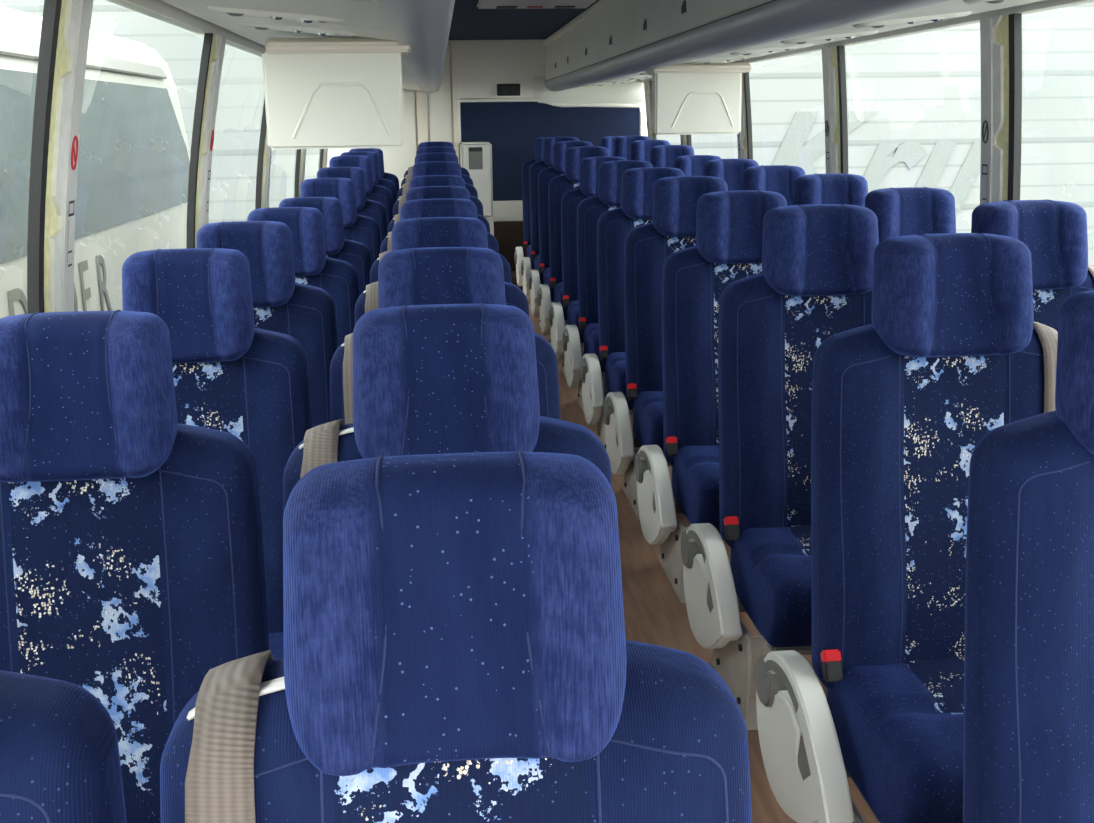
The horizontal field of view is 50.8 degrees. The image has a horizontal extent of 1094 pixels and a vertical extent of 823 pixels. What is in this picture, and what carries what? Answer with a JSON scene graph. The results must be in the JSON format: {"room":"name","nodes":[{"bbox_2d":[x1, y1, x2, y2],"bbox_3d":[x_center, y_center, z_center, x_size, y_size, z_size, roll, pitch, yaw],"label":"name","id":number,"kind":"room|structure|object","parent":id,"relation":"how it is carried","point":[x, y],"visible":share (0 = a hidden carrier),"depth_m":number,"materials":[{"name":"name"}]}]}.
{"room":"vehicle interior","nodes":[
{"label":"vehicle interior","id":0,"kind":"room"},
{"bbox_2d":[106,0,266,56],"bbox_3d":[-1.086,-1.356,3.514,0.137,0.335,12.850,-2,14,-5],"label":"wall","id":1,"kind":"structure","parent":0,"point":[157,9],"depth_m":3.54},
{"bbox_2d":[160,0,454,92],"bbox_3d":[-0.699,-1.373,3.651,0.790,0.428,12.450,-2,14,-5],"label":"rack","id":2,"kind":"object","parent":1,"relation":"attached to","point":[423,25],"visible":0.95,"depth_m":3.08,"materials":[{"name":"grey plastic"}]},
{"bbox_2d":[207,6,344,24],"bbox_3d":[-0.705,-1.035,3.006,0.349,0.047,0.096,-2,14,-5],"label":"light","id":3,"kind":"object","parent":2,"relation":"attached to","point":[303,18],"visible":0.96,"depth_m":2.97,"materials":[{"name":"grey plastic"}]},
{"bbox_2d":[237,21,355,36],"bbox_3d":[-0.749,-1.149,3.459,0.349,0.047,0.096,-2,14,-5],"label":"light","id":4,"kind":"object","parent":2,"relation":"attached to","point":[260,26],"visible":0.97,"depth_m":3.42,"materials":[{"name":"grey plastic"}]},
{"bbox_2d":[262,38,410,149],"bbox_3d":[-0.671,-1.026,3.728,0.465,0.340,0.217,-2,14,-5],"label":"monitor","id":5,"kind":"object","parent":2,"relation":"hanging from","point":[321,93],"visible":0.94,"depth_m":3.67,"materials":[{"name":"plastic"}]},
{"bbox_2d":[328,39,647,200],"bbox_3d":[-0.481,-2.216,10.044,2.810,2.400,0.060,-2,14,-5],"label":"wall","id":6,"kind":"structure","parent":0,"point":[479,63],"depth_m":9.84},
{"bbox_2d":[337,89,416,188],"bbox_3d":[-1.456,-2.099,9.921,0.680,2.060,0.050,-2,14,-5],"label":"trim","id":7,"kind":"structure","parent":6,"relation":"attached to","point":[397,161],"depth_m":9.88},
{"bbox_2d":[416,90,428,144],"bbox_3d":[-1.059,-2.110,9.944,0.095,2.060,0.075,-2,14,-5],"label":"trim","id":8,"kind":"structure","parent":6,"relation":"attached to","point":[421,97],"depth_m":9.81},
{"bbox_2d":[428,42,452,143],"bbox_3d":[-0.908,-2.118,9.965,0.200,2.060,0.060,-2,14,-5],"label":"trim","id":9,"kind":"structure","parent":6,"relation":"attached to","point":[439,101],"depth_m":9.82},
{"bbox_2d":[450,41,458,162],"bbox_3d":[-0.780,-2.119,9.964,0.045,2.060,0.085,-2,14,-5],"label":"trim","id":10,"kind":"structure","parent":6,"relation":"attached to","point":[452,43],"depth_m":9.79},
{"bbox_2d":[493,201,522,221],"bbox_3d":[0.042,-1.774,10.160,1.620,0.175,0.030,-2,14,-5],"label":"baseboard","id":11,"kind":"structure","parent":6,"relation":"attached to","point":[502,210],"depth_m":10.11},
{"bbox_2d":[494,81,522,97],"bbox_3d":[-0.329,-2.756,9.870,0.250,0.150,0.040,-2,14,-5],"label":"clock display","id":12,"kind":"object","parent":6,"relation":"attached to","point":[502,89],"visible":1,"depth_m":9.86,"materials":[{"name":"grey"}]},
{"bbox_2d":[494,221,526,290],"bbox_3d":[0.099,-1.365,10.015,1.560,0.550,0.480,-2,14,-5],"label":"trim","id":13,"kind":"structure","parent":6,"relation":"attached to","point":[508,235],"depth_m":10.11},
{"bbox_2d":[460,102,638,200],"bbox_3d":[0.034,-2.271,10.043,1.550,0.835,0.012,-2,14,-5],"label":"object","id":14,"kind":"structure","parent":6,"relation":"attached to","point":[512,129],"depth_m":9.99,"materials":[{"name":"fabric"}]},
{"bbox_2d":[458,97,642,165],"bbox_3d":[0.035,-2.223,10.050,1.623,0.999,0.036,-2,14,-5],"label":"trim","id":15,"kind":"structure","parent":6,"relation":"attached to","point":[529,98],"depth_m":9.93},
{"bbox_2d":[534,76,642,104],"bbox_3d":[0.359,-2.766,9.923,0.940,0.255,0.055,-2,14,-5],"label":"trim","id":16,"kind":"structure","parent":6,"relation":"attached to","point":[627,92],"depth_m":9.92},
{"bbox_2d":[448,0,598,39],"bbox_3d":[0.144,-1.601,3.572,1.030,0.030,12.850,-2,14,-5],"label":"ceiling","id":17,"kind":"structure","parent":0,"point":[469,22],"depth_m":8.01,"materials":[{"name":"carpet"}]},
{"bbox_2d":[477,0,596,8],"bbox_3d":[-0.049,-2.297,6.439,0.660,0.027,0.800,-2,14,-5],"label":"roof hatch","id":18,"kind":"object","parent":17,"relation":"attached to","point":[482,4],"visible":1,"depth_m":6.56,"materials":[{"name":"plastic"}]},
{"bbox_2d":[528,301,878,822],"bbox_3d":[0.141,0.474,4.097,2.810,0.100,12.850,-2,14,-5],"label":"floor","id":19,"kind":"structure","parent":0,"point":[654,614],"depth_m":3.46,"materials":[{"name":"brown plastic"}]},
{"bbox_2d":[0,670,126,822],"bbox_3d":[-0.525,0.673,0.764,0.482,1.172,0.569,-2,14,-5],"label":"seat","id":20,"kind":"object","parent":19,"relation":"on","point":[60,756],"visible":1,"depth_m":0.87,"materials":[{"name":"fabric"}]},
{"bbox_2d":[0,310,268,822],"bbox_3d":[-0.595,0.488,1.488,0.482,1.176,0.569,-2,14,-5],"label":"seat","id":21,"kind":"object","parent":19,"relation":"on","point":[132,567],"visible":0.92,"depth_m":1.56,"materials":[{"name":"blue fabric"}]},
{"bbox_2d":[122,248,312,659],"bbox_3d":[-0.672,0.303,2.210,0.482,1.181,0.569,-2,14,-5],"label":"seat","id":22,"kind":"object","parent":19,"relation":"on","point":[237,378],"visible":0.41,"depth_m":2.28,"materials":[{"name":"blue fabric"}]},
{"bbox_2d":[268,632,283,659],"bbox_3d":[-0.675,0.575,2.203,0.456,0.198,0.420,-2,14,-5],"label":"cushion","id":23,"kind":"object","parent":22,"relation":"on","point":[276,639],"depth_m":2.26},
{"bbox_2d":[196,221,337,426],"bbox_3d":[-0.749,0.125,2.935,0.482,1.172,0.569,-2,14,-5],"label":"seat","id":24,"kind":"object","parent":19,"relation":"on","point":[303,312],"visible":0.27,"depth_m":3.01,"materials":[{"name":"blue fabric"}]},
{"bbox_2d":[247,207,359,346],"bbox_3d":[-0.807,-0.050,3.662,0.482,1.154,0.569,-2,14,-5],"label":"seat","id":25,"kind":"object","parent":19,"relation":"on","point":[339,278],"visible":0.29,"depth_m":3.72,"materials":[{"name":"blue fabric"}]},
{"bbox_2d":[279,197,371,294],"bbox_3d":[-0.876,-0.226,4.388,0.482,1.139,0.569,-2,14,-5],"label":"seat","id":26,"kind":"object","parent":19,"relation":"on","point":[357,254],"visible":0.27,"depth_m":4.43,"materials":[{"name":"blue fabric"}]},
{"bbox_2d":[300,178,380,264],"bbox_3d":[-0.945,-0.427,5.107,0.482,1.176,0.569,-2,14,-5],"label":"seat","id":27,"kind":"object","parent":19,"relation":"on","point":[365,230],"visible":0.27,"depth_m":5.14,"materials":[{"name":"blue fabric"}]},
{"bbox_2d":[317,167,387,242],"bbox_3d":[-1.015,-0.619,5.829,0.482,1.196,0.569,-2,14,-5],"label":"seat","id":28,"kind":"object","parent":19,"relation":"on","point":[375,210],"visible":0.21,"depth_m":5.87,"materials":[{"name":"blue fabric"}]},
{"bbox_2d":[329,155,392,227],"bbox_3d":[-1.086,-0.819,6.548,0.482,1.231,0.569,-2,14,-5],"label":"seat","id":29,"kind":"object","parent":19,"relation":"on","point":[377,193],"visible":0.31,"depth_m":6.58,"materials":[{"name":"blue fabric"}]},
{"bbox_2d":[340,152,395,213],"bbox_3d":[-1.157,-1.004,7.272,0.482,1.234,0.569,-2,14,-5],"label":"seat","id":30,"kind":"object","parent":19,"relation":"on","point":[388,184],"visible":0.17,"depth_m":7.31,"materials":[{"name":"blue fabric"}]},
{"bbox_2d":[349,148,398,200],"bbox_3d":[-1.227,-1.189,7.995,0.482,1.238,0.569,-2,14,-5],"label":"seat","id":31,"kind":"object","parent":19,"relation":"on","point":[379,152],"visible":0.15,"depth_m":8.03,"materials":[{"name":"blue fabric"}]},
{"bbox_2d":[404,141,469,177],"bbox_3d":[-0.716,-1.232,8.063,0.553,1.276,0.625,-2,14,-5],"label":"seat","id":32,"kind":"object","parent":19,"relation":"on","point":[464,171],"visible":0.1,"depth_m":8.06,"materials":[{"name":"blue fabric"}]},
{"bbox_2d":[397,152,477,199],"bbox_3d":[-0.574,-0.849,6.620,0.553,1.240,0.625,-2,14,-5],"label":"seat","id":33,"kind":"object","parent":19,"relation":"on","point":[423,157],"visible":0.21,"depth_m":6.62,"materials":[{"name":"blue fabric"}]},
{"bbox_2d":[401,146,473,186],"bbox_3d":[-0.645,-1.041,7.342,0.553,1.258,0.625,-2,14,-5],"label":"seat","id":34,"kind":"object","parent":19,"relation":"on","point":[439,149],"visible":0.16,"depth_m":7.34,"materials":[{"name":"blue fabric"}]},
{"bbox_2d":[393,161,483,217],"bbox_3d":[-0.503,-0.654,5.899,0.553,1.216,0.625,-2,14,-5],"label":"seat","id":35,"kind":"object","parent":19,"relation":"on","point":[430,167],"visible":0.19,"depth_m":5.89,"materials":[{"name":"blue fabric"}]},
{"bbox_2d":[388,175,489,232],"bbox_3d":[-0.433,-0.454,5.180,0.553,1.180,0.625,-2,14,-5],"label":"seat","id":36,"kind":"object","parent":19,"relation":"on","point":[427,180],"visible":0.16,"depth_m":5.18,"materials":[{"name":"blue fabric"}]},
{"bbox_2d":[380,186,498,252],"bbox_3d":[-0.362,-0.267,4.457,0.553,1.172,0.625,-2,14,-5],"label":"seat","id":37,"kind":"object","parent":19,"relation":"on","point":[425,192],"visible":0.15,"depth_m":4.46,"materials":[{"name":"blue fabric"}]},
{"bbox_2d":[370,198,511,283],"bbox_3d":[-0.291,-0.084,3.733,0.553,1.172,0.625,-2,14,-5],"label":"seat","id":38,"kind":"object","parent":19,"relation":"on","point":[445,207],"visible":0.15,"depth_m":3.73,"materials":[{"name":"blue fabric"}]},
{"bbox_2d":[355,217,529,324],"bbox_3d":[-0.221,0.099,3.009,0.553,1.172,0.625,-2,14,-5],"label":"seat","id":39,"kind":"object","parent":19,"relation":"on","point":[427,232],"visible":0.1,"depth_m":3.01,"materials":[{"name":"blue fabric"}]},
{"bbox_2d":[330,247,560,424],"bbox_3d":[-0.150,0.282,2.285,0.553,1.172,0.625,-2,14,-5],"label":"seat","id":40,"kind":"object","parent":19,"relation":"on","point":[431,275],"visible":0.2,"depth_m":2.29,"materials":[{"name":"blue fabric"}]},
{"bbox_2d":[283,303,611,514],"bbox_3d":[-0.079,0.465,1.561,0.553,1.172,0.625,-2,14,-5],"label":"seat","id":41,"kind":"object","parent":19,"relation":"on","point":[436,378],"visible":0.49,"depth_m":1.56,"materials":[{"name":"blue fabric"}]},
{"bbox_2d":[160,450,751,822],"bbox_3d":[-0.009,0.648,0.837,0.553,1.172,0.625,-2,14,-5],"label":"seat","id":42,"kind":"object","parent":19,"relation":"on","point":[457,650],"visible":1,"depth_m":0.84,"materials":[{"name":"fabric"}]},
{"bbox_2d":[460,142,493,235],"bbox_3d":[-0.595,-1.674,9.877,0.255,1.235,0.464,-2,14,-5],"label":"locker","id":43,"kind":"object","parent":19,"relation":"on","point":[476,157],"visible":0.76,"depth_m":9.58,"materials":[{"name":"white plastic"}]},
{"bbox_2d":[514,137,547,300],"bbox_3d":[0.029,-1.561,9.317,0.564,1.277,0.625,-2,14,-5],"label":"seat","id":44,"kind":"object","parent":19,"relation":"on","point":[518,255],"visible":0.23,"depth_m":9.35,"materials":[{"name":"blue fabric"}]},
{"bbox_2d":[526,245,538,269],"bbox_3d":[0.077,-1.238,9.298,0.456,0.198,0.420,-2,14,-5],"label":"cushion","id":45,"kind":"object","parent":44,"relation":"on","point":[528,247],"depth_m":9.14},
{"bbox_2d":[521,136,579,316],"bbox_3d":[0.100,-1.384,8.591,0.564,1.290,0.625,-2,14,-5],"label":"seat","id":46,"kind":"object","parent":19,"relation":"on","point":[535,168],"visible":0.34,"depth_m":8.61,"materials":[{"name":"blue fabric"}]},
{"bbox_2d":[534,255,542,283],"bbox_3d":[0.147,-1.055,8.574,0.456,0.198,0.420,-2,14,-5],"label":"cushion","id":47,"kind":"object","parent":46,"relation":"on","point":[536,258],"depth_m":8.44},
{"bbox_2d":[528,141,592,334],"bbox_3d":[0.171,-1.193,7.869,0.564,1.272,0.625,-2,14,-5],"label":"seat","id":48,"kind":"object","parent":19,"relation":"on","point":[545,176],"visible":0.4,"depth_m":7.89,"materials":[{"name":"blue fabric"}]},
{"bbox_2d":[543,267,553,300],"bbox_3d":[0.218,-0.872,7.850,0.456,0.198,0.420,-2,14,-5],"label":"cushion","id":49,"kind":"object","parent":48,"relation":"on","point":[546,270],"depth_m":7.75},
{"bbox_2d":[538,146,609,345],"bbox_3d":[0.241,-1.000,7.148,0.564,1.252,0.625,-2,14,-5],"label":"seat","id":50,"kind":"object","parent":19,"relation":"on","point":[559,185],"visible":0.36,"depth_m":7.17,"materials":[{"name":"blue fabric"}]},
{"bbox_2d":[554,282,566,319],"bbox_3d":[0.289,-0.689,7.126,0.456,0.198,0.420,-2,14,-5],"label":"cushion","id":51,"kind":"object","parent":50,"relation":"on","point":[558,289],"depth_m":7.02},
{"bbox_2d":[549,156,626,376],"bbox_3d":[0.312,-0.797,6.429,0.564,1.211,0.625,-2,14,-5],"label":"seat","id":52,"kind":"object","parent":19,"relation":"on","point":[588,174],"visible":0.35,"depth_m":6.46,"materials":[{"name":"blue fabric"}]},
{"bbox_2d":[567,300,583,342],"bbox_3d":[0.359,-0.506,6.402,0.456,0.198,0.420,-2,14,-5],"label":"cushion","id":53,"kind":"object","parent":52,"relation":"on","point":[572,305],"depth_m":6.31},
{"bbox_2d":[562,160,652,412],"bbox_3d":[0.383,-0.616,5.705,0.564,1.215,0.625,-2,14,-5],"label":"seat","id":54,"kind":"object","parent":19,"relation":"on","point":[589,210],"visible":0.41,"depth_m":5.73,"materials":[{"name":"blue fabric"}]},
{"bbox_2d":[584,323,604,371],"bbox_3d":[0.430,-0.323,5.678,0.456,0.198,0.420,-2,14,-5],"label":"cushion","id":55,"kind":"object","parent":54,"relation":"on","point":[591,330],"depth_m":5.58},
{"bbox_2d":[601,136,618,156],"bbox_3d":[0.598,-1.574,9.339,0.502,1.277,0.568,-2,14,-5],"label":"seat","id":56,"kind":"object","parent":19,"relation":"on","point":[608,142],"visible":0.08,"depth_m":9.33,"materials":[{"name":"blue fabric"}]},
{"bbox_2d":[580,167,684,451],"bbox_3d":[0.454,-0.431,4.981,0.564,1.210,0.625,-2,14,-5],"label":"seat","id":57,"kind":"object","parent":19,"relation":"on","point":[613,225],"visible":0.4,"depth_m":5.01,"materials":[{"name":"blue fabric"}]},
{"bbox_2d":[605,352,632,409],"bbox_3d":[0.500,-0.140,4.955,0.456,0.198,0.420,-2,14,-5],"label":"cushion","id":58,"kind":"object","parent":57,"relation":"on","point":[615,364],"depth_m":4.89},
{"bbox_2d":[614,135,650,159],"bbox_3d":[0.669,-1.397,8.614,0.502,1.290,0.568,-2,14,-5],"label":"seat","id":59,"kind":"object","parent":19,"relation":"on","point":[622,144],"visible":0.16,"depth_m":8.62,"materials":[{"name":"blue fabric"}]},
{"bbox_2d":[631,140,669,161],"bbox_3d":[0.740,-1.206,7.892,0.502,1.272,0.568,-2,14,-5],"label":"seat","id":60,"kind":"object","parent":19,"relation":"on","point":[640,149],"visible":0.17,"depth_m":7.90,"materials":[{"name":"blue fabric"}]},
{"bbox_2d":[603,176,727,519],"bbox_3d":[0.524,-0.246,4.258,0.564,1.207,0.625,-2,14,-5],"label":"seat","id":61,"kind":"object","parent":19,"relation":"on","point":[672,229],"visible":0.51,"depth_m":4.29,"materials":[{"name":"blue fabric"}]},
{"bbox_2d":[633,391,666,460],"bbox_3d":[0.571,0.043,4.231,0.456,0.198,0.420,-2,14,-5],"label":"cushion","id":62,"kind":"object","parent":61,"relation":"on","point":[647,405],"depth_m":4.17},
{"bbox_2d":[650,145,693,167],"bbox_3d":[0.810,-1.013,7.170,0.502,1.252,0.568,-2,14,-5],"label":"seat","id":63,"kind":"object","parent":19,"relation":"on","point":[662,155],"visible":0.16,"depth_m":7.18,"materials":[{"name":"blue fabric"}]},
{"bbox_2d":[674,155,720,175],"bbox_3d":[0.881,-0.810,6.452,0.502,1.211,0.568,-2,14,-5],"label":"seat","id":64,"kind":"object","parent":19,"relation":"on","point":[691,165],"visible":0.12,"depth_m":6.47,"materials":[{"name":"blue fabric"}]},
{"bbox_2d":[634,190,786,602],"bbox_3d":[0.595,-0.058,3.535,0.564,1.197,0.625,-2,14,-5],"label":"seat","id":65,"kind":"object","parent":19,"relation":"on","point":[729,224],"visible":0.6,"depth_m":3.56,"materials":[{"name":"blue fabric"}]},
{"bbox_2d":[672,445,720,533],"bbox_3d":[0.642,0.226,3.507,0.456,0.198,0.420,-2,14,-5],"label":"cushion","id":66,"kind":"object","parent":65,"relation":"on","point":[695,468],"depth_m":3.41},
{"bbox_2d":[704,158,758,190],"bbox_3d":[0.952,-0.629,5.727,0.502,1.215,0.568,-2,14,-5],"label":"seat","id":67,"kind":"object","parent":19,"relation":"on","point":[730,171],"visible":0.16,"depth_m":5.75,"materials":[{"name":"blue fabric"}]},
{"bbox_2d":[742,165,805,205],"bbox_3d":[1.022,-0.444,5.004,0.502,1.210,0.568,-2,14,-5],"label":"seat","id":68,"kind":"object","parent":19,"relation":"on","point":[780,179],"visible":0.2,"depth_m":5.02,"materials":[{"name":"blue fabric"}]},
{"bbox_2d":[681,204,878,729],"bbox_3d":[0.665,0.120,2.810,0.564,1.207,0.625,-2,14,-5],"label":"seat","id":69,"kind":"object","parent":19,"relation":"on","point":[814,284],"visible":0.7,"depth_m":2.84,"materials":[{"name":"blue fabric"}]},
{"bbox_2d":[730,527,811,646],"bbox_3d":[0.712,0.409,2.783,0.456,0.198,0.420,-2,14,-5],"label":"cushion","id":70,"kind":"object","parent":69,"relation":"on","point":[770,566],"depth_m":2.67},
{"bbox_2d":[793,173,867,206],"bbox_3d":[1.093,-0.259,4.280,0.502,1.207,0.568,-2,14,-5],"label":"seat","id":71,"kind":"object","parent":19,"relation":"on","point":[834,188],"visible":0.19,"depth_m":4.30,"materials":[{"name":"blue fabric"}]},
{"bbox_2d":[755,232,1057,822],"bbox_3d":[0.736,0.303,2.086,0.564,1.206,0.625,-2,14,-5],"label":"seat","id":72,"kind":"object","parent":19,"relation":"on","point":[953,352],"visible":0.83,"depth_m":2.12,"materials":[{"name":"blue fabric"}]},
{"bbox_2d":[827,663,963,822],"bbox_3d":[0.783,0.592,2.059,0.456,0.198,0.420,-2,14,-5],"label":"cushion","id":73,"kind":"object","parent":72,"relation":"on","point":[899,727],"depth_m":1.98,"materials":[{"name":"fabric"}]},
{"bbox_2d":[865,187,955,242],"bbox_3d":[1.164,-0.071,3.558,0.502,1.197,0.568,-2,14,-5],"label":"seat","id":74,"kind":"object","parent":19,"relation":"on","point":[904,211],"visible":0.22,"depth_m":3.58,"materials":[{"name":"blue fabric"}]},
{"bbox_2d":[963,290,1093,822],"bbox_3d":[0.799,0.467,1.446,0.564,1.202,0.625,-2,14,-5],"label":"seat","id":75,"kind":"object","parent":19,"relation":"on","point":[1028,749],"visible":1,"depth_m":1.48,"materials":[{"name":"fabric"}]},
{"bbox_2d":[971,199,1093,331],"bbox_3d":[1.234,0.107,2.833,0.502,1.207,0.568,-2,14,-5],"label":"seat","id":76,"kind":"object","parent":19,"relation":"on","point":[1054,232],"visible":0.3,"depth_m":2.86,"materials":[{"name":"blue fabric"}]},
{"bbox_2d":[641,0,1093,81],"bbox_3d":[1.415,-1.445,3.736,0.088,0.335,12.850,-2,14,-5],"label":"wall","id":77,"kind":"structure","parent":0,"point":[1044,5],"depth_m":4.16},
{"bbox_2d":[543,0,1043,90],"bbox_3d":[0.966,-1.442,3.838,0.823,0.428,12.530,-2,14,-5],"label":"rack","id":78,"kind":"object","parent":77,"relation":"attached to","point":[610,40],"visible":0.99,"depth_m":4.39,"materials":[{"name":"grey plastic"}]},
{"bbox_2d":[592,80,634,85],"bbox_3d":[0.525,-2.607,9.131,0.349,0.048,0.096,-2,14,-5],"label":"light","id":79,"kind":"object","parent":78,"relation":"attached to","point":[598,84],"visible":0.76,"depth_m":9.09,"materials":[{"name":"grey plastic"}]},
{"bbox_2d":[605,76,651,82],"bbox_3d":[0.595,-2.426,8.417,0.349,0.048,0.096,-2,14,-5],"label":"light","id":80,"kind":"object","parent":78,"relation":"attached to","point":[612,81],"visible":0.88,"depth_m":8.38,"materials":[{"name":"grey plastic"}]},
{"bbox_2d":[646,62,750,134],"bbox_3d":[0.749,-1.556,5.742,0.485,0.340,0.217,-2,14,-5],"label":"monitor","id":81,"kind":"object","parent":78,"relation":"hanging from","point":[688,98],"visible":0.94,"depth_m":5.69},
{"bbox_2d":[692,53,763,63],"bbox_3d":[0.874,-1.704,5.560,0.349,0.048,0.096,-2,14,-5],"label":"light","id":82,"kind":"object","parent":78,"relation":"attached to","point":[743,57],"visible":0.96,"depth_m":5.52,"materials":[{"name":"grey plastic"}]},
{"bbox_2d":[730,44,812,55],"bbox_3d":[0.943,-1.523,4.846,0.349,0.048,0.096,-2,14,-5],"label":"light","id":83,"kind":"object","parent":78,"relation":"attached to","point":[787,48],"visible":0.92,"depth_m":4.80,"materials":[{"name":"grey plastic"}]},
{"bbox_2d":[781,30,877,43],"bbox_3d":[1.013,-1.343,4.131,0.349,0.048,0.096,-2,14,-5],"label":"light","id":84,"kind":"object","parent":78,"relation":"attached to","point":[856,34],"visible":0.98,"depth_m":4.09,"materials":[{"name":"grey plastic"}]},
{"bbox_2d":[853,11,970,28],"bbox_3d":[1.083,-1.162,3.417,0.349,0.048,0.096,-2,14,-5],"label":"light","id":85,"kind":"object","parent":78,"relation":"attached to","point":[911,20],"visible":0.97,"depth_m":3.38,"materials":[{"name":"grey plastic"}]},
{"bbox_2d":[963,0,1009,4],"bbox_3d":[1.152,-0.982,2.703,0.349,0.048,0.096,-2,14,-5],"label":"light","id":86,"kind":"object","parent":78,"relation":"attached to","point":[969,2],"visible":1,"depth_m":2.68,"materials":[{"name":"grey plastic"}]},
{"bbox_3d":[-1.238,0.087,3.864,0.050,0.800,12.850,-2,14,-5],"label":"wall","id":87,"kind":"structure","parent":0,"visible":0},
{"bbox_2d":[27,0,61,313],"bbox_3d":[-0.986,-0.255,1.744,0.162,0.930,1.477,-2,14,-5],"label":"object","id":88,"kind":"structure","parent":87,"relation":"in","point":[50,19],"depth_m":2.40,"materials":[{"name":"black rubber"}]},
{"bbox_2d":[44,0,92,312],"bbox_3d":[-1.046,-0.462,2.533,0.156,0.915,0.158,-2,14,-5],"label":"trim","id":89,"kind":"structure","parent":87,"relation":"attached to","point":[75,15],"depth_m":2.50,"materials":[{"name":"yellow plastic"}]},
{"bbox_2d":[186,33,212,247],"bbox_3d":[-1.139,-0.651,3.313,0.162,0.930,1.497,-2,14,-5],"label":"window","id":90,"kind":"structure","parent":87,"relation":"in","point":[208,37],"depth_m":3.97,"materials":[{"name":"black rubber"}]},
{"bbox_2d":[195,34,225,247],"bbox_3d":[-1.200,-0.861,4.111,0.156,0.915,0.158,-2,14,-5],"label":"trim","id":91,"kind":"structure","parent":87,"relation":"attached to","point":[218,42],"depth_m":4.07,"materials":[{"name":"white plastic"}]},
{"bbox_2d":[255,97,266,208],"bbox_3d":[-1.292,-1.047,4.879,0.162,0.930,1.472,-2,14,-5],"label":"window","id":92,"kind":"structure","parent":87,"relation":"in","point":[263,123],"depth_m":5.55,"materials":[{"name":"black rubber"}]},
{"bbox_2d":[261,128,271,207],"bbox_3d":[-1.352,-1.254,5.665,0.156,0.915,0.158,-2,14,-5],"label":"trim","id":93,"kind":"structure","parent":87,"relation":"attached to","point":[267,150],"depth_m":5.67,"materials":[{"name":"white plastic"}]},
{"bbox_2d":[294,149,300,197],"bbox_3d":[-1.444,-1.441,6.437,0.162,0.930,1.482,-2,14,-5],"label":"window","id":94,"kind":"structure","parent":87,"relation":"in","point":[297,167],"depth_m":7.14,"materials":[{"name":"black rubber"}]},
{"bbox_2d":[298,149,305,196],"bbox_3d":[-1.504,-1.649,7.229,0.156,0.915,0.158,-2,14,-5],"label":"trim","id":95,"kind":"structure","parent":87,"relation":"attached to","point":[303,151],"depth_m":7.23,"materials":[{"name":"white plastic"}]},
{"bbox_2d":[319,149,323,168],"bbox_3d":[-1.594,-1.829,7.972,0.162,0.930,1.422,-2,14,-5],"label":"window","id":96,"kind":"structure","parent":87,"relation":"in","point":[321,150],"depth_m":8.64,"materials":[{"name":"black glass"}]},
{"bbox_2d":[323,149,327,167],"bbox_3d":[-1.651,-2.030,8.734,0.156,0.915,0.158,-2,14,-5],"label":"trim","id":97,"kind":"structure","parent":87,"relation":"attached to","point":[325,150],"depth_m":8.74,"materials":[{"name":"yellow plastic"}]},
{"bbox_3d":[1.509,-0.011,4.107,0.050,0.800,12.850,-2,14,-5],"label":"wall","id":98,"kind":"structure","parent":0,"visible":0},
{"bbox_2d":[644,81,652,139],"bbox_3d":[0.869,-2.322,9.756,0.085,0.915,0.158,-2,14,-5],"label":"trim","id":99,"kind":"structure","parent":98,"relation":"attached to","point":[646,83],"depth_m":9.69,"materials":[{"name":"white plastic"}]},
{"bbox_2d":[649,81,656,139],"bbox_3d":[0.951,-2.147,9.093,0.091,0.930,1.222,-2,14,-5],"label":"window","id":100,"kind":"structure","parent":98,"relation":"in","point":[650,82],"depth_m":9.56,"materials":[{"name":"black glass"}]},
{"bbox_2d":[737,73,747,158],"bbox_3d":[1.154,-1.586,6.841,0.085,0.915,0.158,-2,14,-5],"label":"trim","id":101,"kind":"structure","parent":98,"relation":"attached to","point":[742,136],"depth_m":6.79,"materials":[{"name":"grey plastic"}]},
{"bbox_2d":[743,72,752,159],"bbox_3d":[1.247,-1.380,6.058,0.091,0.930,1.472,-2,14,-5],"label":"window frame","id":102,"kind":"structure","parent":98,"relation":"in","point":[746,74],"depth_m":6.69,"materials":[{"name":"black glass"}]},
{"bbox_2d":[821,46,840,173],"bbox_3d":[1.305,-1.193,5.287,0.085,0.915,0.158,-2,14,-5],"label":"trim","id":103,"kind":"structure","parent":98,"relation":"attached to","point":[829,54],"depth_m":5.24,"materials":[{"name":"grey plastic"}]},
{"bbox_2d":[837,46,847,173],"bbox_3d":[1.398,-0.991,4.518,0.091,0.930,1.442,-2,14,-5],"label":"window frame","id":104,"kind":"structure","parent":98,"relation":"in","point":[840,49],"depth_m":5.13,"materials":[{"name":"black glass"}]},
{"bbox_2d":[980,15,1008,204],"bbox_3d":[1.454,-0.807,3.762,0.085,0.915,0.158,-2,14,-5],"label":"window pillar","id":105,"kind":"structure","parent":98,"relation":"attached to","point":[994,31],"depth_m":3.71,"materials":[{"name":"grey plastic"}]},
{"bbox_2d":[1007,13,1021,200],"bbox_3d":[1.548,-0.601,2.974,0.091,0.930,1.482,-2,14,-5],"label":"trim","id":106,"kind":"structure","parent":98,"relation":"in","point":[1015,19],"depth_m":3.61,"materials":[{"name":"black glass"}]},
{"label":"outside","id":107,"kind":"structure","parent":0,"visible":0},
{"bbox_3d":[-0.906,0.293,10.346,80.000,0.100,80.000,-2,14,-5],"label":"ground","id":108,"kind":"structure","parent":107,"visible":0},
{"bbox_2d":[0,6,189,318],"bbox_3d":[-3.857,0.079,3.943,2.512,3.557,14.300,-2,14,-5],"label":"coach","id":109,"kind":"object","parent":108,"relation":"on","point":[134,154],"visible":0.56,"depth_m":7.97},
{"bbox_2d":[0,0,1093,266],"bbox_3d":[0.374,-4.451,16.667,48.000,5.950,0.325,-2,14,-5],"label":"wall","id":110,"kind":"structure","parent":108,"relation":"on","point":[914,100],"depth_m":16.93,"materials":[{"name":"glass"}]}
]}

